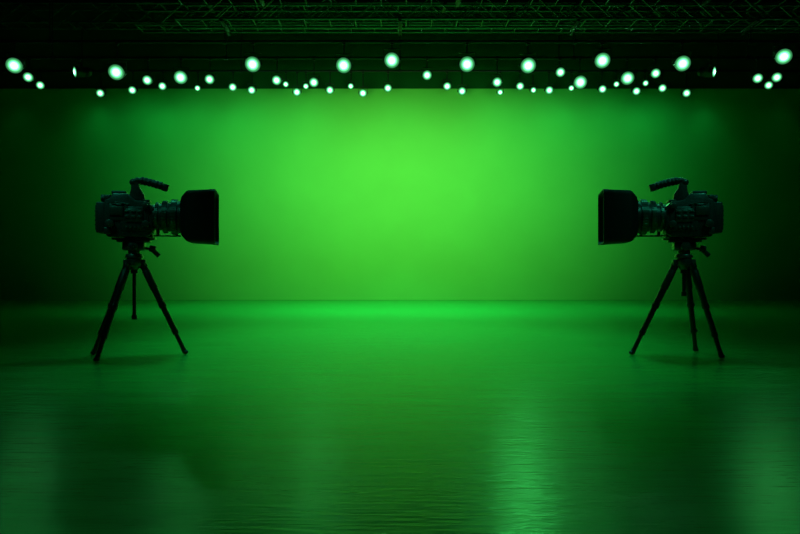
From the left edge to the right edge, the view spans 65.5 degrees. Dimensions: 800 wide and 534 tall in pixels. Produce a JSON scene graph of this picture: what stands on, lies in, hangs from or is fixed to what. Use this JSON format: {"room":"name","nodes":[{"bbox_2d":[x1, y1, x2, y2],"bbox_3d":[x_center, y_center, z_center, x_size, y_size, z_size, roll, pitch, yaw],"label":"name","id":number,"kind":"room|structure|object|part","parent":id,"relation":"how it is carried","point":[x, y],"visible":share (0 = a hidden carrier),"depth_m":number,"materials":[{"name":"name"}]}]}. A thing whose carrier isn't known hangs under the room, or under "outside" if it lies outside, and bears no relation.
{"room":"studio","nodes":[
{"label":"studio","id":0,"kind":"room"},
{"bbox_2d":[0,300,799,533],"bbox_3d":[0.000,0.740,5.050,21.000,0.100,16.100,0,0,0],"label":"floor","id":1,"kind":"structure","parent":0,"point":[277,416],"depth_m":2.81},
{"bbox_2d":[90,238,187,361],"bbox_3d":[-2.047,0.233,4.715,0.751,0.910,0.436,0,0,0],"label":"tripod","id":2,"kind":"object","parent":1,"relation":"on","point":[133,261],"visible":1,"depth_m":4.78,"materials":[{"name":"metal"}]},
{"bbox_3d":[-2.139,0.312,4.645,0.062,0.702,0.298,0,0,29],"label":"leg","id":3,"kind":"part","parent":2,"relation":"part of","materials":[{"name":"black metal"}]},
{"bbox_3d":[-2.050,-0.206,4.800,0.310,0.032,0.090,0,0,-12],"label":"quick release plate","id":4,"kind":"part","parent":2,"relation":"part of","materials":[{"name":"metal"}]},
{"bbox_3d":[-1.947,-0.121,4.822,0.172,0.095,0.051,0,0,-12],"label":"pan lock knob","id":5,"kind":"part","parent":2,"relation":"part of","materials":[{"name":"black plastic"}]},
{"bbox_2d":[95,177,218,244],"bbox_3d":[-1.883,-0.438,4.835,0.886,0.518,0.414,0,0,-12],"label":"video camera","id":6,"kind":"object","parent":2,"relation":"on","point":[121,214],"visible":1,"depth_m":4.71,"materials":[{"name":"black plastic"}]},
{"bbox_3d":[-2.056,-0.369,4.683,0.323,0.244,0.048,0,0,-12],"label":"control panel","id":7,"kind":"part","parent":6,"relation":"part of","materials":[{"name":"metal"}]},
{"bbox_3d":[-1.947,-0.598,4.822,0.300,0.189,0.063,0,0,-12],"label":"handle","id":8,"kind":"part","parent":6,"relation":"part of","materials":[{"name":"black plastic"}]},
{"bbox_2d":[180,189,218,244],"bbox_3d":[-1.577,-0.388,4.901,0.260,0.418,0.414,0,0,-12],"label":"hood","id":9,"kind":"object","parent":6,"relation":"attached to","point":[199,209],"depth_m":4.71,"materials":[{"name":"black plastic"}]},
{"bbox_2d":[0,89,799,299],"bbox_3d":[0.000,-1.525,13.070,18.400,4.430,0.050,0,0,0],"label":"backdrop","id":10,"kind":"structure","parent":1,"relation":"on","point":[396,194],"depth_m":13.04,"materials":[{"name":"fabric"}]},
{"bbox_2d":[629,238,724,358],"bbox_3d":[2.120,0.233,4.865,0.646,0.910,0.416,0,0,0],"label":"tripod","id":11,"kind":"object","parent":1,"relation":"on","point":[687,266],"visible":1,"depth_m":4.78,"materials":[{"name":"metal"}]},
{"bbox_2d":[598,177,723,244],"bbox_3d":[2.023,-0.438,4.835,0.886,0.518,0.414,0,0,12],"label":"video camera","id":12,"kind":"object","parent":11,"relation":"on","point":[696,214],"visible":1,"depth_m":4.71,"materials":[{"name":"black plastic"}]},
{"bbox_2d":[598,189,637,244],"bbox_3d":[1.717,-0.388,4.901,0.260,0.418,0.414,0,0,12],"label":"hood","id":13,"kind":"object","parent":12,"relation":"attached to","point":[617,209],"depth_m":4.71,"materials":[{"name":"black plastic"}]},
{"bbox_3d":[2.087,-0.598,4.822,0.300,0.189,0.063,0,0,12],"label":"handle","id":14,"kind":"part","parent":12,"relation":"part of","materials":[{"name":"black plastic"}]},
{"bbox_3d":[2.196,-0.369,4.683,0.323,0.244,0.048,0,0,12],"label":"control panel","id":15,"kind":"part","parent":12,"relation":"part of","materials":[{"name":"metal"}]},
{"bbox_3d":[2.190,-0.206,4.800,0.310,0.032,0.090,0,0,12],"label":"quick release plate","id":16,"kind":"part","parent":11,"relation":"part of","materials":[{"name":"metal"}]},
{"bbox_3d":[2.309,0.312,4.937,0.062,0.702,0.304,0,0,41],"label":"leg","id":17,"kind":"part","parent":11,"relation":"part of","materials":[{"name":"black metal"}]},
{"bbox_3d":[2.293,-0.121,4.778,0.172,0.095,0.051,0,0,12],"label":"pan lock knob","id":18,"kind":"part","parent":11,"relation":"part of","materials":[{"name":"black plastic"}]},
{"bbox_3d":[2.320,0.312,4.729,0.241,0.699,0.062,0,0,28],"label":"leg","id":19,"kind":"part","parent":11,"relation":"part of","materials":[{"name":"black metal"}]},
{"bbox_2d":[0,5,799,88],"bbox_3d":[0.000,-2.410,13.150,21.000,6.200,0.100,0,0,0],"label":"ceiling","id":20,"kind":"structure","parent":0,"point":[8,80],"depth_m":13.10,"materials":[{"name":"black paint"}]},
{"bbox_2d":[0,0,799,4],"bbox_3d":[0.000,-5.560,5.050,21.000,0.100,16.100,0,0,0],"label":"ceiling","id":21,"kind":"structure","parent":0,"point":[0,0],"depth_m":12.91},
{"bbox_2d":[0,0,799,29],"bbox_3d":[0.000,-5.076,12.000,19.614,0.867,0.380,0,0,0],"label":"lighting truss","id":22,"kind":"object","parent":21,"relation":"hanging from","point":[1,3],"visible":0.39,"depth_m":11.83,"materials":[{"name":"metal"}]},
{"bbox_2d":[0,0,799,43],"bbox_3d":[0.000,-4.369,9.000,16.000,2.281,0.400,0,0,0],"label":"bar","id":23,"kind":"object","parent":21,"relation":"hanging from","point":[48,41],"visible":1,"depth_m":8.98,"materials":[{"name":"black paint"}]},
{"bbox_2d":[4,40,25,73],"bbox_3d":[-5.587,-3.040,9.066,0.292,0.495,0.371,0,0,0],"label":"stage light","id":24,"kind":"object","parent":23,"relation":"hanging from","point":[15,64],"visible":1,"depth_m":8.96,"materials":[{"name":"black paint"}]},
{"bbox_2d":[107,40,126,79],"bbox_3d":[-4.100,-2.990,9.075,0.278,0.595,0.373,0,0,0],"label":"stage light","id":25,"kind":"object","parent":23,"relation":"hanging from","point":[115,71],"visible":1,"depth_m":8.96,"materials":[{"name":"black paint"}]},
{"bbox_2d":[243,40,262,71],"bbox_3d":[-2.127,-3.048,9.076,0.272,0.480,0.373,0,0,0],"label":"stage light","id":26,"kind":"object","parent":23,"relation":"hanging from","point":[252,63],"visible":1,"depth_m":8.95,"materials":[{"name":"black paint"}]},
{"bbox_2d":[335,40,352,72],"bbox_3d":[-0.810,-3.041,9.076,0.271,0.495,0.373,0,0,0],"label":"stage light","id":27,"kind":"object","parent":23,"relation":"hanging from","point":[343,64],"visible":1,"depth_m":8.95,"materials":[{"name":"black paint"}]},
{"bbox_2d":[383,40,400,67],"bbox_3d":[-0.116,-3.077,9.076,0.272,0.423,0.372,0,0,0],"label":"stage light","id":28,"kind":"object","parent":23,"relation":"hanging from","point":[391,60],"visible":1,"depth_m":8.95,"materials":[{"name":"black paint"}]},
{"bbox_2d":[458,40,475,71],"bbox_3d":[0.969,-3.048,9.077,0.272,0.480,0.372,0,0,0],"label":"stage light","id":29,"kind":"object","parent":23,"relation":"hanging from","point":[466,64],"visible":1,"depth_m":8.95,"materials":[{"name":"black paint"}]},
{"bbox_2d":[518,40,537,73],"bbox_3d":[1.852,-3.040,9.073,0.272,0.496,0.373,0,0,0],"label":"stage light","id":30,"kind":"object","parent":23,"relation":"hanging from","point":[527,64],"visible":1,"depth_m":8.95,"materials":[{"name":"black paint"}]},
{"bbox_2d":[592,40,611,68],"bbox_3d":[2.923,-3.076,9.071,0.271,0.424,0.374,0,0,0],"label":"stage light","id":31,"kind":"object","parent":23,"relation":"hanging from","point":[602,59],"visible":1,"depth_m":8.95,"materials":[{"name":"black paint"}]},
{"bbox_2d":[672,40,691,71],"bbox_3d":[4.086,-3.055,9.070,0.278,0.466,0.373,0,0,0],"label":"stage light","id":32,"kind":"object","parent":23,"relation":"hanging from","point":[681,62],"visible":1,"depth_m":8.95,"materials":[{"name":"black paint"}]},
{"bbox_2d":[772,40,793,64],"bbox_3d":[5.558,-3.105,9.065,0.292,0.365,0.371,0,0,0],"label":"stage light","id":33,"kind":"object","parent":23,"relation":"hanging from","point":[781,55],"visible":1,"depth_m":8.95,"materials":[{"name":"black paint"}]},
{"bbox_2d":[0,0,799,59],"bbox_3d":[0.000,-4.504,10.500,18.400,2.011,0.400,0,0,0],"label":"bar","id":34,"kind":"object","parent":21,"relation":"hanging from","point":[52,57],"visible":0.67,"depth_m":10.49,"materials":[{"name":"black paint"}]},
{"bbox_2d":[22,56,35,81],"bbox_3d":[-6.268,-3.333,10.535,0.205,0.449,0.270,0,0,0],"label":"stage light","id":35,"kind":"object","parent":34,"relation":"hanging from","point":[27,76],"visible":0.98,"depth_m":10.46,"materials":[{"name":"black paint"}]},
{"bbox_2d":[73,56,91,76],"bbox_3d":[-5.380,-3.375,10.538,0.283,0.365,0.213,0,0,-44],"label":"stage light","id":36,"kind":"object","parent":34,"relation":"hanging from","point":[80,71],"visible":1,"depth_m":10.48,"materials":[{"name":"black paint"}]},
{"bbox_2d":[142,56,153,84],"bbox_3d":[-4.254,-3.308,10.538,0.197,0.500,0.269,0,0,0],"label":"stage light","id":37,"kind":"object","parent":34,"relation":"hanging from","point":[147,79],"visible":1,"depth_m":10.46,"materials":[{"name":"black paint"}]},
{"bbox_2d":[172,56,188,83],"bbox_3d":[-3.699,-3.318,10.573,0.273,0.480,0.373,0,0,0],"label":"stage light","id":38,"kind":"object","parent":34,"relation":"hanging from","point":[180,76],"visible":1,"depth_m":10.46,"materials":[{"name":"black paint"}]},
{"bbox_2d":[204,56,215,83],"bbox_3d":[-3.207,-3.316,10.537,0.197,0.485,0.269,0,0,0],"label":"stage light","id":39,"kind":"object","parent":34,"relation":"hanging from","point":[210,78],"visible":1,"depth_m":10.46,"materials":[{"name":"black paint"}]},
{"bbox_2d":[271,56,282,84],"bbox_3d":[-2.076,-3.307,10.538,0.197,0.501,0.269,0,0,0],"label":"stage light","id":40,"kind":"object","parent":34,"relation":"hanging from","point":[277,79],"visible":1,"depth_m":10.46,"materials":[{"name":"black paint"}]},
{"bbox_2d":[308,56,319,86],"bbox_3d":[-1.452,-3.290,10.537,0.197,0.536,0.269,0,0,0],"label":"stage light","id":41,"kind":"object","parent":34,"relation":"hanging from","point":[313,82],"visible":1,"depth_m":10.47,"materials":[{"name":"black paint"}]},
{"bbox_2d":[421,56,432,79],"bbox_3d":[0.456,-3.350,10.539,0.196,0.416,0.268,0,0,0],"label":"stage light","id":42,"kind":"object","parent":34,"relation":"hanging from","point":[427,74],"visible":1,"depth_m":10.45,"materials":[{"name":"black paint"}]},
{"bbox_2d":[491,56,502,86],"bbox_3d":[1.637,-3.291,10.539,0.197,0.534,0.268,0,0,0],"label":"stage light","id":43,"kind":"object","parent":34,"relation":"hanging from","point":[497,81],"visible":1,"depth_m":10.46,"materials":[{"name":"black paint"}]},
{"bbox_2d":[554,56,565,76],"bbox_3d":[2.701,-3.375,10.538,0.197,0.366,0.269,0,0,0],"label":"stage light","id":44,"kind":"object","parent":34,"relation":"hanging from","point":[559,71],"visible":1,"depth_m":10.46,"materials":[{"name":"black paint"}]},
{"bbox_2d":[572,56,587,88],"bbox_3d":[3.039,-3.276,10.576,0.271,0.564,0.373,0,0,0],"label":"stage light","id":45,"kind":"object","parent":34,"relation":"hanging from","point":[579,81],"visible":1,"depth_m":10.46,"materials":[{"name":"black paint"}]},
{"bbox_2d":[618,56,635,84],"bbox_3d":[3.833,-3.310,10.576,0.271,0.496,0.372,0,0,0],"label":"stage light","id":46,"kind":"object","parent":34,"relation":"hanging from","point":[626,77],"visible":1,"depth_m":10.46,"materials":[{"name":"black paint"}]},
{"bbox_2d":[649,56,660,77],"bbox_3d":[4.305,-3.366,10.536,0.196,0.384,0.270,0,0,0],"label":"stage light","id":47,"kind":"object","parent":34,"relation":"hanging from","point":[654,72],"visible":1,"depth_m":10.46,"materials":[{"name":"black paint"}]},
{"bbox_2d":[697,56,715,76],"bbox_3d":[5.194,-3.375,10.538,0.283,0.365,0.213,0,0,44],"label":"stage light","id":48,"kind":"object","parent":34,"relation":"hanging from","point":[707,71],"visible":1,"depth_m":10.48,"materials":[{"name":"black paint"}]},
{"bbox_2d":[750,56,763,82],"bbox_3d":[6.031,-3.325,10.534,0.205,0.467,0.270,0,0,0],"label":"stage light","id":49,"kind":"object","parent":34,"relation":"hanging from","point":[756,77],"visible":1,"depth_m":10.46,"materials":[{"name":"black paint"}]},
{"bbox_2d":[769,60,782,81],"bbox_3d":[6.352,-3.333,10.536,0.196,0.451,0.269,0,0,7],"label":"stage light","id":50,"kind":"object","parent":34,"relation":"hanging from","point":[775,76],"visible":0.94,"depth_m":10.46,"materials":[{"name":"black paint"}]},
{"bbox_2d":[135,0,799,32],"bbox_3d":[2.550,-4.761,10.500,13.914,1.497,0.380,0,0,0],"label":"lighting truss","id":51,"kind":"object","parent":21,"relation":"hanging from","point":[656,8],"visible":0.79,"depth_m":10.47,"materials":[{"name":"metal"}]},
{"bbox_3d":[-3.200,-4.938,10.500,0.060,1.145,0.380,0,0,0],"label":"suspension rod","id":52,"kind":"part","parent":51,"relation":"part of","materials":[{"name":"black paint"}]},
{"bbox_3d":[0.750,-4.938,10.500,0.060,1.145,0.380,0,0,0],"label":"suspension rod","id":53,"kind":"part","parent":51,"relation":"part of","materials":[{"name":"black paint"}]},
{"bbox_3d":[4.350,-4.938,10.500,0.060,1.145,0.380,0,0,0],"label":"suspension rod","id":54,"kind":"part","parent":51,"relation":"part of","materials":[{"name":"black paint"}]},
{"bbox_2d":[174,0,799,28],"bbox_3d":[2.650,-4.511,9.000,11.714,1.997,0.380,0,0,0],"label":"lighting truss","id":55,"kind":"object","parent":21,"relation":"hanging from","point":[263,4],"visible":1,"depth_m":9.14,"materials":[{"name":"metal"}]},
{"bbox_3d":[-2.000,-4.673,9.000,0.060,1.675,0.380,0,0,0],"label":"suspension rod","id":56,"kind":"part","parent":55,"relation":"part of","materials":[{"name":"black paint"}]},
{"bbox_3d":[4.450,-4.673,9.000,0.060,1.675,0.380,0,0,0],"label":"suspension rod","id":57,"kind":"part","parent":55,"relation":"part of","materials":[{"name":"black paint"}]},
{"bbox_2d":[0,23,799,72],"bbox_3d":[0.000,-4.192,12.000,19.200,0.886,0.400,0,0,0],"label":"bar","id":58,"kind":"object","parent":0,"point":[77,24],"visible":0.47,"depth_m":11.98,"materials":[{"name":"black paint"}]},
{"bbox_2d":[35,70,46,88],"bbox_3d":[-6.929,-3.612,12.030,0.192,0.392,0.256,0,0,0],"label":"stage light","id":59,"kind":"object","parent":58,"relation":"hanging from","point":[40,84],"visible":1,"depth_m":11.96,"materials":[{"name":"black paint"}]},
{"bbox_2d":[96,70,105,96],"bbox_3d":[-5.769,-3.535,12.032,0.186,0.546,0.255,0,0,0],"label":"stage light","id":60,"kind":"object","parent":58,"relation":"hanging from","point":[100,92],"visible":1,"depth_m":11.97,"materials":[{"name":"black paint"}]},
{"bbox_2d":[128,70,137,93],"bbox_3d":[-5.151,-3.564,12.032,0.186,0.488,0.255,0,0,0],"label":"stage light","id":61,"kind":"object","parent":58,"relation":"hanging from","point":[132,89],"visible":1,"depth_m":11.95,"materials":[{"name":"black paint"}]},
{"bbox_2d":[158,70,167,89],"bbox_3d":[-4.572,-3.603,12.033,0.187,0.411,0.255,0,0,0],"label":"stage light","id":62,"kind":"object","parent":58,"relation":"hanging from","point":[162,85],"visible":1,"depth_m":11.95,"materials":[{"name":"white glass"}]},
{"bbox_2d":[194,70,201,90],"bbox_3d":[-3.897,-3.592,12.008,0.140,0.431,0.189,0,0,0],"label":"stage light","id":63,"kind":"object","parent":58,"relation":"hanging from","point":[197,87],"visible":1,"depth_m":11.97,"materials":[{"name":"white glass"}]},
{"bbox_2d":[228,70,237,90],"bbox_3d":[-3.222,-3.593,12.033,0.187,0.431,0.255,0,0,0],"label":"stage light","id":64,"kind":"object","parent":58,"relation":"hanging from","point":[232,87],"visible":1,"depth_m":11.95,"materials":[{"name":"white glass"}]},
{"bbox_2d":[247,72,256,93],"bbox_3d":[-2.855,-3.564,12.033,0.187,0.489,0.255,0,0,0],"label":"stage light","id":65,"kind":"object","parent":58,"relation":"hanging from","point":[251,90],"visible":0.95,"depth_m":11.94,"materials":[{"name":"black paint"}]},
{"bbox_2d":[282,70,289,86],"bbox_3d":[-2.199,-3.630,12.008,0.140,0.355,0.189,0,0,0],"label":"stage light","id":66,"kind":"object","parent":58,"relation":"hanging from","point":[285,83],"visible":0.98,"depth_m":11.95,"materials":[{"name":"black paint"}]},
{"bbox_2d":[292,70,301,95],"bbox_3d":[-1.987,-3.545,12.034,0.187,0.526,0.254,0,0,0],"label":"stage light","id":67,"kind":"object","parent":58,"relation":"hanging from","point":[296,91],"visible":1,"depth_m":11.95,"materials":[{"name":"black paint"}]},
{"bbox_2d":[302,70,309,88],"bbox_3d":[-1.813,-3.611,12.008,0.140,0.394,0.189,0,0,0],"label":"stage light","id":68,"kind":"object","parent":58,"relation":"hanging from","point":[305,85],"visible":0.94,"depth_m":11.95,"materials":[{"name":"white glass"}]},
{"bbox_2d":[325,70,334,93],"bbox_3d":[-1.351,-3.564,12.034,0.187,0.488,0.254,0,0,0],"label":"stage light","id":69,"kind":"object","parent":58,"relation":"hanging from","point":[329,89],"visible":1,"depth_m":11.95,"materials":[{"name":"black paint"}]},
{"bbox_2d":[347,70,354,88],"bbox_3d":[-0.945,-3.612,12.008,0.138,0.393,0.189,0,0,0],"label":"stage light","id":70,"kind":"object","parent":58,"relation":"hanging from","point":[350,85],"visible":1,"depth_m":11.95,"materials":[{"name":"white glass"}]},
{"bbox_2d":[358,70,367,96],"bbox_3d":[-0.714,-3.535,12.034,0.186,0.546,0.253,0,0,0],"label":"stage light","id":71,"kind":"object","parent":58,"relation":"hanging from","point":[362,92],"visible":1,"depth_m":11.94,"materials":[{"name":"black paint"}]},
{"bbox_2d":[383,70,392,91],"bbox_3d":[-0.232,-3.583,12.034,0.186,0.449,0.254,0,0,0],"label":"stage light","id":72,"kind":"object","parent":58,"relation":"hanging from","point":[387,87],"visible":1,"depth_m":11.94,"materials":[{"name":"white glass"}]},
{"bbox_2d":[442,70,451,89],"bbox_3d":[0.907,-3.602,12.033,0.186,0.412,0.255,0,0,0],"label":"stage light","id":73,"kind":"object","parent":58,"relation":"hanging from","point":[446,85],"visible":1,"depth_m":11.94,"materials":[{"name":"white glass"}]},
{"bbox_2d":[457,70,466,94],"bbox_3d":[1.196,-3.554,12.034,0.187,0.508,0.254,0,0,0],"label":"stage light","id":74,"kind":"object","parent":58,"relation":"hanging from","point":[461,90],"visible":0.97,"depth_m":11.94,"materials":[{"name":"black paint"}]},
{"bbox_2d":[496,70,503,94],"bbox_3d":[1.929,-3.554,12.008,0.140,0.509,0.189,0,0,0],"label":"stage light","id":75,"kind":"object","parent":58,"relation":"hanging from","point":[499,91],"visible":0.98,"depth_m":11.95,"materials":[{"name":"black paint"}]},
{"bbox_2d":[515,70,524,89],"bbox_3d":[2.315,-3.602,12.033,0.187,0.412,0.255,0,0,0],"label":"stage light","id":76,"kind":"object","parent":58,"relation":"hanging from","point":[519,85],"visible":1,"depth_m":11.95,"materials":[{"name":"white glass"}]},
{"bbox_2d":[529,70,536,92],"bbox_3d":[2.566,-3.573,12.008,0.139,0.469,0.188,0,0,0],"label":"stage light","id":77,"kind":"object","parent":58,"relation":"hanging from","point":[532,89],"visible":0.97,"depth_m":11.96,"materials":[{"name":"white glass"}]},
{"bbox_2d":[544,70,553,93],"bbox_3d":[2.875,-3.563,12.033,0.187,0.489,0.255,0,0,0],"label":"stage light","id":78,"kind":"object","parent":58,"relation":"hanging from","point":[549,90],"visible":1,"depth_m":11.95,"materials":[{"name":"black paint"}]},
{"bbox_2d":[567,70,574,90],"bbox_3d":[3.299,-3.593,12.008,0.140,0.431,0.189,0,0,0],"label":"stage light","id":79,"kind":"object","parent":58,"relation":"hanging from","point":[570,87],"visible":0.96,"depth_m":11.96,"materials":[{"name":"white glass"}]},
{"bbox_2d":[597,70,606,92],"bbox_3d":[3.897,-3.574,12.033,0.187,0.468,0.254,0,0,0],"label":"stage light","id":80,"kind":"object","parent":58,"relation":"hanging from","point":[601,88],"visible":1,"depth_m":11.95,"materials":[{"name":"black paint"}]},
{"bbox_2d":[612,70,619,86],"bbox_3d":[4.167,-3.631,12.007,0.140,0.354,0.190,0,0,0],"label":"stage light","id":81,"kind":"object","parent":58,"relation":"hanging from","point":[615,83],"visible":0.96,"depth_m":11.97,"materials":[{"name":"black paint"}]},
{"bbox_2d":[631,70,640,94],"bbox_3d":[4.553,-3.554,12.032,0.186,0.507,0.255,0,0,0],"label":"stage light","id":82,"kind":"object","parent":58,"relation":"hanging from","point":[635,90],"visible":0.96,"depth_m":11.95,"materials":[{"name":"black paint"}]},
{"bbox_2d":[641,70,648,85],"bbox_3d":[4.727,-3.641,12.008,0.140,0.335,0.189,0,0,0],"label":"stage light","id":83,"kind":"object","parent":58,"relation":"hanging from","point":[644,82],"visible":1,"depth_m":11.96,"materials":[{"name":"black paint"}]},
{"bbox_2d":[657,70,666,91],"bbox_3d":[5.056,-3.583,12.032,0.187,0.449,0.256,0,0,0],"label":"stage light","id":84,"kind":"object","parent":58,"relation":"hanging from","point":[662,87],"visible":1,"depth_m":11.95,"materials":[{"name":"white glass"}]},
{"bbox_2d":[681,70,690,96],"bbox_3d":[5.519,-3.536,12.032,0.187,0.545,0.255,0,0,0],"label":"stage light","id":85,"kind":"object","parent":58,"relation":"hanging from","point":[686,92],"visible":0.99,"depth_m":11.97,"materials":[{"name":"black paint"}]},
{"bbox_2d":[762,70,773,88],"bbox_3d":[7.104,-3.612,12.032,0.186,0.392,0.255,0,0,8],"label":"stage light","id":86,"kind":"object","parent":58,"relation":"hanging from","point":[767,84],"visible":0.93,"depth_m":11.96,"materials":[{"name":"white glass"}]}
]}

